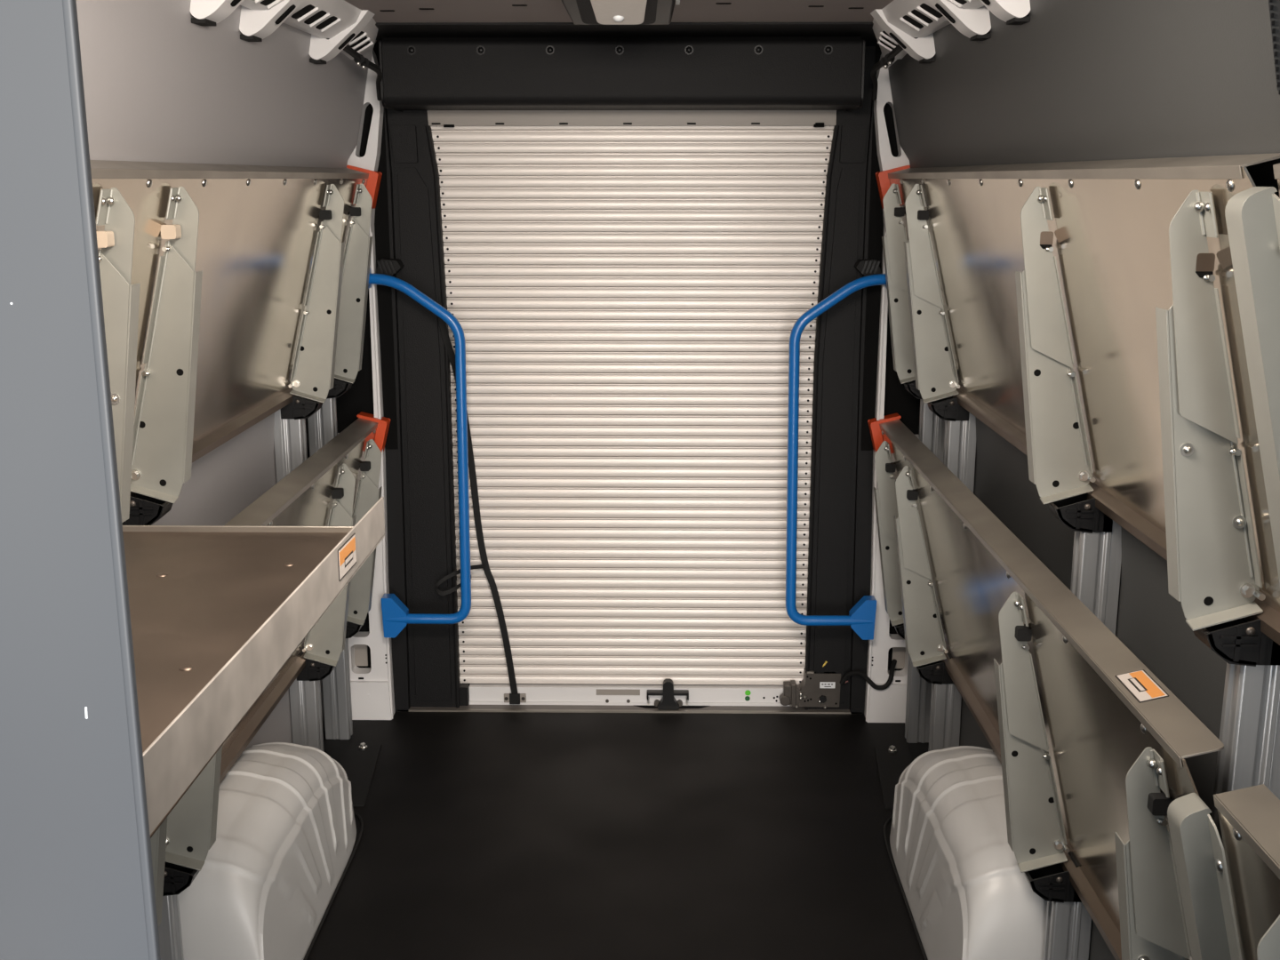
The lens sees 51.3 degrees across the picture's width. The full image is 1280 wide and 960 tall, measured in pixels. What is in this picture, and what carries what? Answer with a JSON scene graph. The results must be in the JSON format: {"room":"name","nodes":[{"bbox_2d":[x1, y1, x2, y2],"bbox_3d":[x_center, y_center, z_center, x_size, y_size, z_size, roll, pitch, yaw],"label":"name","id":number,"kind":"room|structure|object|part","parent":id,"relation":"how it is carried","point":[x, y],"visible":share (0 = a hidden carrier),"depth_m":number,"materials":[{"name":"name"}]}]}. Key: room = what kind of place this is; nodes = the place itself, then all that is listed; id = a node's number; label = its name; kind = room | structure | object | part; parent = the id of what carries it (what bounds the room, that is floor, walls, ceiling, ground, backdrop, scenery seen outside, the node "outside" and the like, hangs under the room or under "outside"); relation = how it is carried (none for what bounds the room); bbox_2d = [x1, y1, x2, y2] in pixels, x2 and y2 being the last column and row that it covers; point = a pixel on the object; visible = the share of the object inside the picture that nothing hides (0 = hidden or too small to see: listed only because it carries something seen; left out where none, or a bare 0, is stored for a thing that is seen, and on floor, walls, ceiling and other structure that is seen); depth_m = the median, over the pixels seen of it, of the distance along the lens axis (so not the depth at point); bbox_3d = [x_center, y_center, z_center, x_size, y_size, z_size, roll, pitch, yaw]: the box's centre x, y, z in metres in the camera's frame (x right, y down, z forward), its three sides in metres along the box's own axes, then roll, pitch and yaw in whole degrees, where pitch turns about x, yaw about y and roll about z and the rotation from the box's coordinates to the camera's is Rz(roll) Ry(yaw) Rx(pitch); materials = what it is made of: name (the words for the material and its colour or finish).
{"room":"vehicle interior","nodes":[
{"label":"vehicle interior","id":0,"kind":"room"},
{"bbox_2d":[0,0,160,959],"bbox_3d":[-0.676,0.462,0.835,0.784,2.030,0.007,0,13,1],"label":"wall","id":1,"kind":"structure","parent":0,"point":[76,876],"depth_m":0.73,"materials":[{"name":"grey metal"}]},
{"bbox_2d":[76,0,376,758],"bbox_3d":[-0.896,0.093,2.400,0.300,2.060,3.145,0,13,1],"label":"wall","id":2,"kind":"structure","parent":0,"point":[160,85],"depth_m":2.65,"materials":[{"name":"grey"}]},
{"bbox_2d":[89,160,382,522],"bbox_3d":[-0.839,-0.394,2.940,0.170,0.603,1.986,0,13,1],"label":"shelf","id":3,"kind":"object","parent":2,"relation":"attached to","point":[228,291],"visible":0.88,"depth_m":2.69,"materials":[{"name":"metal"}]},
{"bbox_3d":[-0.862,-0.220,2.345,0.101,0.396,0.004,0,13,1],"label":"hinge rod","id":4,"kind":"part","parent":3,"relation":"part of","materials":[{"name":"metal"}]},
{"bbox_3d":[-0.855,-0.395,2.932,0.137,0.547,1.970,0,13,1],"label":"panel","id":5,"kind":"part","parent":3,"relation":"part of","materials":[{"name":"metal"}]},
{"bbox_3d":[-0.847,-0.460,3.408,0.101,0.396,0.004,0,13,1],"label":"hinge rod","id":6,"kind":"part","parent":3,"relation":"part of","materials":[{"name":"metal"}]},
{"bbox_3d":[-0.842,-0.535,3.740,0.101,0.396,0.004,0,13,1],"label":"hinge rod","id":7,"kind":"part","parent":3,"relation":"part of","materials":[{"name":"metal"}]},
{"bbox_2d":[122,496,384,838],"bbox_3d":[-0.669,0.385,1.218,0.552,0.412,1.687,0,13,1],"label":"shelf","id":8,"kind":"object","parent":2,"relation":"attached to","point":[217,612],"visible":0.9,"depth_m":1.60,"materials":[{"name":"metal"}]},
{"bbox_3d":[-0.386,0.101,1.760,0.002,0.045,0.098,0,13,1],"label":"label plate","id":9,"kind":"part","parent":8,"relation":"part of","materials":[{"name":"orange paper"}]},
{"bbox_2d":[150,411,390,926],"bbox_3d":[-0.844,0.308,3.099,0.170,0.603,1.986,0,13,1],"label":"shelf","id":10,"kind":"object","parent":2,"relation":"attached to","point":[338,484],"visible":0.41,"depth_m":3.34,"materials":[{"name":"metal"}]},
{"bbox_3d":[-0.860,0.307,3.091,0.137,0.547,1.970,0,13,1],"label":"panel","id":11,"kind":"part","parent":10,"relation":"part of","materials":[{"name":"metal"}]},
{"bbox_3d":[-0.852,0.242,3.567,0.101,0.396,0.004,0,13,1],"label":"hinge rod","id":12,"kind":"part","parent":10,"relation":"part of","materials":[{"name":"metal"}]},
{"bbox_3d":[-0.847,0.167,3.899,0.101,0.396,0.004,0,13,1],"label":"hinge rod","id":13,"kind":"part","parent":10,"relation":"part of","materials":[{"name":"metal"}]},
{"bbox_2d":[305,418,325,733],"bbox_3d":[-0.996,0.089,3.802,0.063,1.450,0.450,0,13,1],"label":"upright post","id":14,"kind":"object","parent":2,"relation":"attached to","point":[307,424],"depth_m":4.04,"materials":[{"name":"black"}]},
{"bbox_2d":[336,43,398,719],"bbox_3d":[-0.849,-0.247,3.976,0.230,2.030,0.071,0,13,1],"label":"pillar","id":15,"kind":"structure","parent":0,"point":[372,391],"depth_m":4.00,"materials":[{"name":"white metal"}]},
{"bbox_2d":[376,258,404,275],"bbox_3d":[-0.732,-0.623,3.902,0.071,0.048,0.065,0,13,1],"label":"buffer","id":16,"kind":"object","parent":15,"relation":"attached to","point":[389,267],"visible":0.97,"depth_m":3.87,"materials":[{"name":"black rubber"}]},
{"bbox_2d":[368,267,471,637],"bbox_3d":[-0.671,-0.067,3.947,0.334,1.110,0.060,1,13,6],"label":"handle","id":17,"kind":"object","parent":15,"relation":"attached to","point":[396,615],"visible":0.94,"depth_m":3.94,"materials":[{"name":"blue paint"}]},
{"bbox_3d":[-0.745,0.413,4.059,0.075,0.125,0.045,0,13,1],"label":"foot plate","id":18,"kind":"part","parent":17,"relation":"part of","materials":[{"name":"blue paint"}]},
{"bbox_2d":[306,712,928,959],"bbox_3d":[-0.064,1.243,2.076,1.960,0.040,4.700,0,13,1],"label":"floor","id":19,"kind":"structure","parent":0,"point":[485,836],"depth_m":3.39,"materials":[{"name":"black rubber"}]},
{"bbox_2d":[122,493,199,959],"bbox_3d":[-0.906,0.553,2.505,0.124,1.116,0.058,0,13,1],"label":"upright post","id":20,"kind":"object","parent":19,"relation":"on","point":[144,510],"visible":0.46,"depth_m":2.53,"materials":[{"name":"metal"}]},
{"bbox_3d":[-0.931,0.561,2.508,0.074,1.100,0.048,0,13,1],"label":"rail","id":21,"kind":"part","parent":20,"relation":"part of","materials":[{"name":"metal"}]},
{"bbox_2d":[178,742,363,959],"bbox_3d":[-0.840,0.812,3.075,0.248,0.360,0.938,0,13,1],"label":"wheel arch","id":22,"kind":"object","parent":19,"relation":"on","point":[271,876],"visible":0.94,"depth_m":2.84,"materials":[{"name":"white plastic"}]},
{"bbox_2d":[273,395,335,751],"bbox_3d":[-0.891,0.309,3.587,0.124,1.116,0.058,0,13,1],"label":"upright post","id":23,"kind":"object","parent":19,"relation":"on","point":[290,436],"visible":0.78,"depth_m":3.60,"materials":[{"name":"metal"}]},
{"bbox_2d":[307,377,362,739],"bbox_3d":[-0.887,0.234,3.919,0.124,1.116,0.058,0,13,1],"label":"upright post","id":24,"kind":"object","parent":19,"relation":"on","point":[323,427],"visible":0.39,"depth_m":3.98,"materials":[{"name":"metal"}]},
{"bbox_2d":[338,742,381,806],"bbox_3d":[-0.805,0.826,3.787,0.130,0.020,0.400,0,13,1],"label":"floor plate","id":25,"kind":"object","parent":19,"relation":"on","point":[358,761],"visible":0.76,"depth_m":3.82,"materials":[{"name":"black rubber"}]},
{"bbox_2d":[874,744,912,809],"bbox_3d":[0.725,0.830,3.766,0.130,0.020,0.400,0,13,1],"label":"floor plate","id":26,"kind":"object","parent":19,"relation":"on","point":[892,761],"visible":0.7,"depth_m":3.82,"materials":[{"name":"black rubber"}]},
{"bbox_2d":[894,379,944,743],"bbox_3d":[0.813,0.239,3.897,0.124,1.116,0.058,0,13,1],"label":"upright post","id":27,"kind":"object","parent":19,"relation":"on","point":[932,428],"visible":0.34,"depth_m":3.96,"materials":[{"name":"metal"}]},
{"bbox_2d":[915,395,975,751],"bbox_3d":[0.809,0.314,3.565,0.124,1.116,0.058,0,13,1],"label":"upright post","id":28,"kind":"object","parent":19,"relation":"on","point":[960,424],"visible":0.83,"depth_m":3.49,"materials":[{"name":"metal"}]},
{"bbox_2d":[883,745,1047,959],"bbox_3d":[0.741,0.817,3.054,0.248,0.360,0.938,0,13,1],"label":"wheel arch","id":29,"kind":"object","parent":19,"relation":"on","point":[968,896],"visible":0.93,"depth_m":2.82,"materials":[{"name":"white plastic"}]},
{"bbox_2d":[1024,489,1121,959],"bbox_3d":[0.793,0.558,2.482,0.124,1.116,0.058,0,13,1],"label":"upright post","id":30,"kind":"object","parent":19,"relation":"on","point":[1097,551],"visible":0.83,"depth_m":2.39,"materials":[{"name":"metal"}]},
{"bbox_2d":[1193,605,1279,847],"bbox_3d":[0.784,0.704,1.839,0.124,1.116,0.058,0,13,1],"label":"upright post","id":31,"kind":"object","parent":19,"relation":"on","point":[1250,724],"visible":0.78,"depth_m":1.73,"materials":[{"name":"metal"}]},
{"bbox_3d":[0.809,0.712,1.841,0.074,1.100,0.048,0,13,1],"label":"rail","id":32,"kind":"part","parent":31,"relation":"part of","materials":[{"name":"metal"}]},
{"bbox_2d":[344,0,893,46],"bbox_3d":[-0.058,-0.866,2.051,1.600,0.035,3.780,0,13,1],"label":"ceiling","id":33,"kind":"structure","parent":0,"point":[384,11],"depth_m":3.27,"materials":[{"name":"grey"}]},
{"bbox_2d":[189,0,377,68],"bbox_3d":[-0.737,-0.999,2.955,0.242,0.114,1.594,-1,13,-3],"label":"bracket","id":34,"kind":"object","parent":33,"relation":"attached to","point":[340,21],"visible":0.94,"depth_m":2.81,"materials":[{"name":"white paint"}]},
{"bbox_2d":[326,38,382,100],"bbox_3d":[-0.703,-1.038,3.366,0.041,0.128,0.526,0,13,2],"label":"harness","id":35,"kind":"object","parent":34,"relation":"attached to","point":[359,59],"visible":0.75,"depth_m":3.36,"materials":[{"name":"black rubber"}]},
{"bbox_2d":[560,0,679,24],"bbox_3d":[-0.044,-0.987,2.792,0.253,0.066,0.356,0,13,1],"label":"dome light","id":36,"kind":"object","parent":33,"relation":"attached to","point":[580,12],"visible":1,"depth_m":2.74,"materials":[{"name":"black plastic"}]},
{"bbox_3d":[-0.044,-0.954,2.758,0.023,0.012,0.022,0,13,1],"label":"bulb","id":37,"kind":"part","parent":36,"relation":"part of","materials":[{"name":"white"}]},
{"bbox_2d":[378,36,864,111],"bbox_3d":[-0.047,-1.122,3.696,1.294,0.184,0.277,0,13,1],"label":"header panel","id":38,"kind":"object","parent":33,"relation":"attached to","point":[481,73],"visible":1,"depth_m":3.57,"materials":[{"name":"black plastic"}]},
{"bbox_2d":[870,0,1030,67],"bbox_3d":[0.646,-0.995,2.937,0.242,0.114,1.594,1,13,4],"label":"bracket","id":39,"kind":"object","parent":33,"relation":"attached to","point":[900,21],"visible":0.84,"depth_m":2.80,"materials":[{"name":"white paint"}]},
{"bbox_2d":[870,37,918,100],"bbox_3d":[0.622,-1.034,3.348,0.041,0.128,0.526,0,13,0],"label":"harness","id":40,"kind":"object","parent":39,"relation":"attached to","point":[887,60],"visible":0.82,"depth_m":3.34,"materials":[{"name":"black rubber"}]},
{"bbox_3d":[0.652,-0.996,2.936,0.229,0.112,1.594,1,13,4],"label":"rail","id":41,"kind":"part","parent":39,"relation":"part of","materials":[{"name":"white paint"}]},
{"bbox_2d":[469,46,875,685],"bbox_3d":[-0.032,-0.296,4.122,1.980,2.060,0.030,0,13,1],"label":"wall","id":42,"kind":"structure","parent":0,"point":[869,51],"depth_m":3.90,"materials":[{"name":"black plastic"}]},
{"bbox_2d":[384,107,460,711],"bbox_3d":[-0.687,-0.204,4.080,0.223,1.900,0.120,0,13,1],"label":"panel","id":43,"kind":"object","parent":42,"relation":"attached to","point":[420,478],"visible":0.76,"depth_m":4.06,"materials":[{"name":"black plastic"}]},
{"bbox_2d":[397,703,862,713],"bbox_3d":[-0.033,0.728,4.274,1.470,0.016,0.105,0,13,1],"label":"sill","id":44,"kind":"structure","parent":42,"relation":"attached to","point":[554,708],"depth_m":4.24,"materials":[{"name":"metal"}]},
{"bbox_2d":[779,661,847,708],"bbox_3d":[0.551,0.643,4.231,0.214,0.159,0.060,0,13,1],"label":"lock","id":45,"kind":"object","parent":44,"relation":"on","point":[814,690],"visible":1,"depth_m":4.22,"materials":[{"name":"black metal"}]},
{"bbox_2d":[840,659,896,689],"bbox_3d":[0.712,0.610,4.144,0.176,0.091,0.087,1,13,5],"label":"cable","id":46,"kind":"object","parent":45,"relation":"attached to","point":[848,675],"visible":1,"depth_m":4.13,"materials":[{"name":"black rubber"}]},
{"bbox_2d":[427,110,836,706],"bbox_3d":[-0.028,-0.178,4.078,1.220,1.841,0.067,0,13,1],"label":"door","id":47,"kind":"structure","parent":42,"relation":"in","point":[627,291],"depth_m":4.07,"materials":[{"name":"white metal"}]},
{"bbox_2d":[436,316,526,704],"bbox_3d":[-0.503,0.110,4.117,0.276,1.251,0.058,-4,13,-16],"label":"strap","id":48,"kind":"object","parent":47,"relation":"hanging from","point":[513,698],"visible":0.89,"depth_m":4.16,"materials":[{"name":"black fabric"}]},
{"bbox_3d":[-0.400,0.698,4.268,0.070,0.028,0.013,0,13,1],"label":"anchor plate","id":49,"kind":"part","parent":48,"relation":"part of","materials":[{"name":"grey metal"}]},
{"bbox_3d":[-0.070,0.701,4.270,0.140,0.025,0.006,0,13,1],"label":"rivet plate","id":50,"kind":"part","parent":47,"relation":"part of","materials":[{"name":"white paint"}]},
{"bbox_3d":[-0.018,0.690,4.281,1.060,0.058,0.034,0,13,1],"label":"rail","id":51,"kind":"part","parent":47,"relation":"part of","materials":[{"name":"white metal"}]},
{"bbox_2d":[647,678,688,710],"bbox_3d":[0.088,0.683,4.246,0.134,0.100,0.040,0,13,1],"label":"latch","id":52,"kind":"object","parent":47,"relation":"attached to","point":[668,702],"depth_m":4.24,"materials":[{"name":"black metal"}]},
{"bbox_3d":[0.090,0.684,4.241,0.068,0.100,0.030,0,13,1],"label":"lever","id":53,"kind":"part","parent":52,"relation":"part of","materials":[{"name":"black metal"}]},
{"bbox_2d":[804,88,873,713],"bbox_3d":[0.628,-0.201,4.062,0.208,1.900,0.120,0,13,1],"label":"panel","id":54,"kind":"object","parent":42,"relation":"attached to","point":[839,548],"visible":0.79,"depth_m":4.03,"materials":[{"name":"black plastic"}]},
{"bbox_2d":[860,42,919,722],"bbox_3d":[0.780,-0.243,3.954,0.230,2.030,0.071,0,13,1],"label":"pillar","id":55,"kind":"structure","parent":0,"point":[884,394],"depth_m":3.98,"materials":[{"name":"white metal"}]},
{"bbox_2d":[785,273,888,639],"bbox_3d":[0.598,-0.063,3.929,0.338,1.110,0.060,-1,13,-4],"label":"handle","id":56,"kind":"object","parent":55,"relation":"attached to","point":[861,617],"visible":0.91,"depth_m":3.92,"materials":[{"name":"blue paint"}]},
{"bbox_3d":[0.674,0.417,4.040,0.075,0.125,0.045,0,13,1],"label":"foot plate","id":57,"kind":"part","parent":56,"relation":"part of","materials":[{"name":"blue paint"}]},
{"bbox_2d":[854,258,881,276],"bbox_3d":[0.663,-0.618,3.883,0.071,0.048,0.065,0,13,1],"label":"buffer","id":58,"kind":"object","parent":55,"relation":"attached to","point":[869,267],"visible":0.94,"depth_m":3.85,"materials":[{"name":"black rubber"}]},
{"bbox_2d":[888,0,1279,959],"bbox_3d":[0.789,0.011,2.765,0.300,2.060,2.350,0,13,1],"label":"wall","id":59,"kind":"structure","parent":0,"point":[1079,80],"depth_m":2.15,"materials":[{"name":"grey metal"}]},
{"bbox_2d":[867,413,1223,959],"bbox_3d":[0.745,0.365,2.849,0.170,0.603,2.456,0,13,1],"label":"shelf","id":60,"kind":"object","parent":59,"relation":"attached to","point":[1091,747],"visible":1,"depth_m":2.44,"materials":[{"name":"metal"}]},
{"bbox_3d":[0.769,0.244,3.559,0.101,0.396,0.004,0,13,1],"label":"hinge rod","id":61,"kind":"part","parent":60,"relation":"part of","materials":[{"name":"metal"}]},
{"bbox_3d":[0.754,0.484,2.496,0.101,0.396,0.004,0,13,1],"label":"hinge rod","id":62,"kind":"part","parent":60,"relation":"part of","materials":[{"name":"metal"}]},
{"bbox_3d":[0.708,0.290,1.882,0.041,0.011,0.102,0,13,1],"label":"label plate","id":63,"kind":"part","parent":60,"relation":"part of","materials":[{"name":"orange"}]},
{"bbox_2d":[875,152,1279,645],"bbox_3d":[0.740,-0.335,2.680,0.170,0.603,2.476,0,13,1],"label":"shelf","id":64,"kind":"object","parent":59,"relation":"attached to","point":[1090,308],"visible":0.99,"depth_m":2.12,"materials":[{"name":"metal"}]},
{"bbox_3d":[0.764,-0.458,3.401,0.101,0.396,0.004,0,13,1],"label":"hinge rod","id":65,"kind":"part","parent":64,"relation":"part of","materials":[{"name":"metal"}]},
{"bbox_3d":[0.749,-0.218,2.337,0.101,0.396,0.004,0,13,1],"label":"hinge rod","id":66,"kind":"part","parent":64,"relation":"part of","materials":[{"name":"metal"}]},
{"bbox_3d":[0.740,-0.068,1.674,0.101,0.396,0.004,0,13,1],"label":"hinge rod","id":67,"kind":"part","parent":64,"relation":"part of","materials":[{"name":"metal"}]},
{"bbox_2d":[1269,0,1279,94],"bbox_3d":[0.725,-0.343,1.480,0.158,0.717,0.002,0,13,1],"label":"trim","id":68,"kind":"structure","parent":59,"relation":"attached to","point":[1270,1],"depth_m":1.45,"materials":[{"name":"black"}]},
{"bbox_3d":[0.778,0.430,0.955,0.270,2.040,1.095,0,13,1],"label":"wall","id":69,"kind":"structure","parent":0,"visible":0},
{"bbox_2d":[1167,784,1279,959],"bbox_3d":[0.720,0.767,1.090,0.170,0.594,1.207,0,13,1],"label":"shelf","id":70,"kind":"object","parent":69,"relation":"attached to","point":[1230,893],"visible":1,"depth_m":1.57,"materials":[{"name":"metal"}]},
{"bbox_3d":[0.737,0.765,1.062,0.137,0.547,1.155,0,13,1],"label":"panel","id":71,"kind":"part","parent":70,"relation":"part of","materials":[{"name":"metal"}]},
{"bbox_2d":[1224,163,1279,584],"bbox_3d":[0.715,0.065,0.923,0.170,0.590,1.192,0,13,1],"label":"shelf","id":72,"kind":"object","parent":69,"relation":"attached to","point":[1252,214],"visible":1,"depth_m":1.44,"materials":[{"name":"metal"}]},
{"bbox_3d":[0.732,0.063,0.904,0.137,0.547,1.155,0,13,1],"label":"panel","id":73,"kind":"part","parent":72,"relation":"part of","materials":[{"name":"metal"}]}
]}

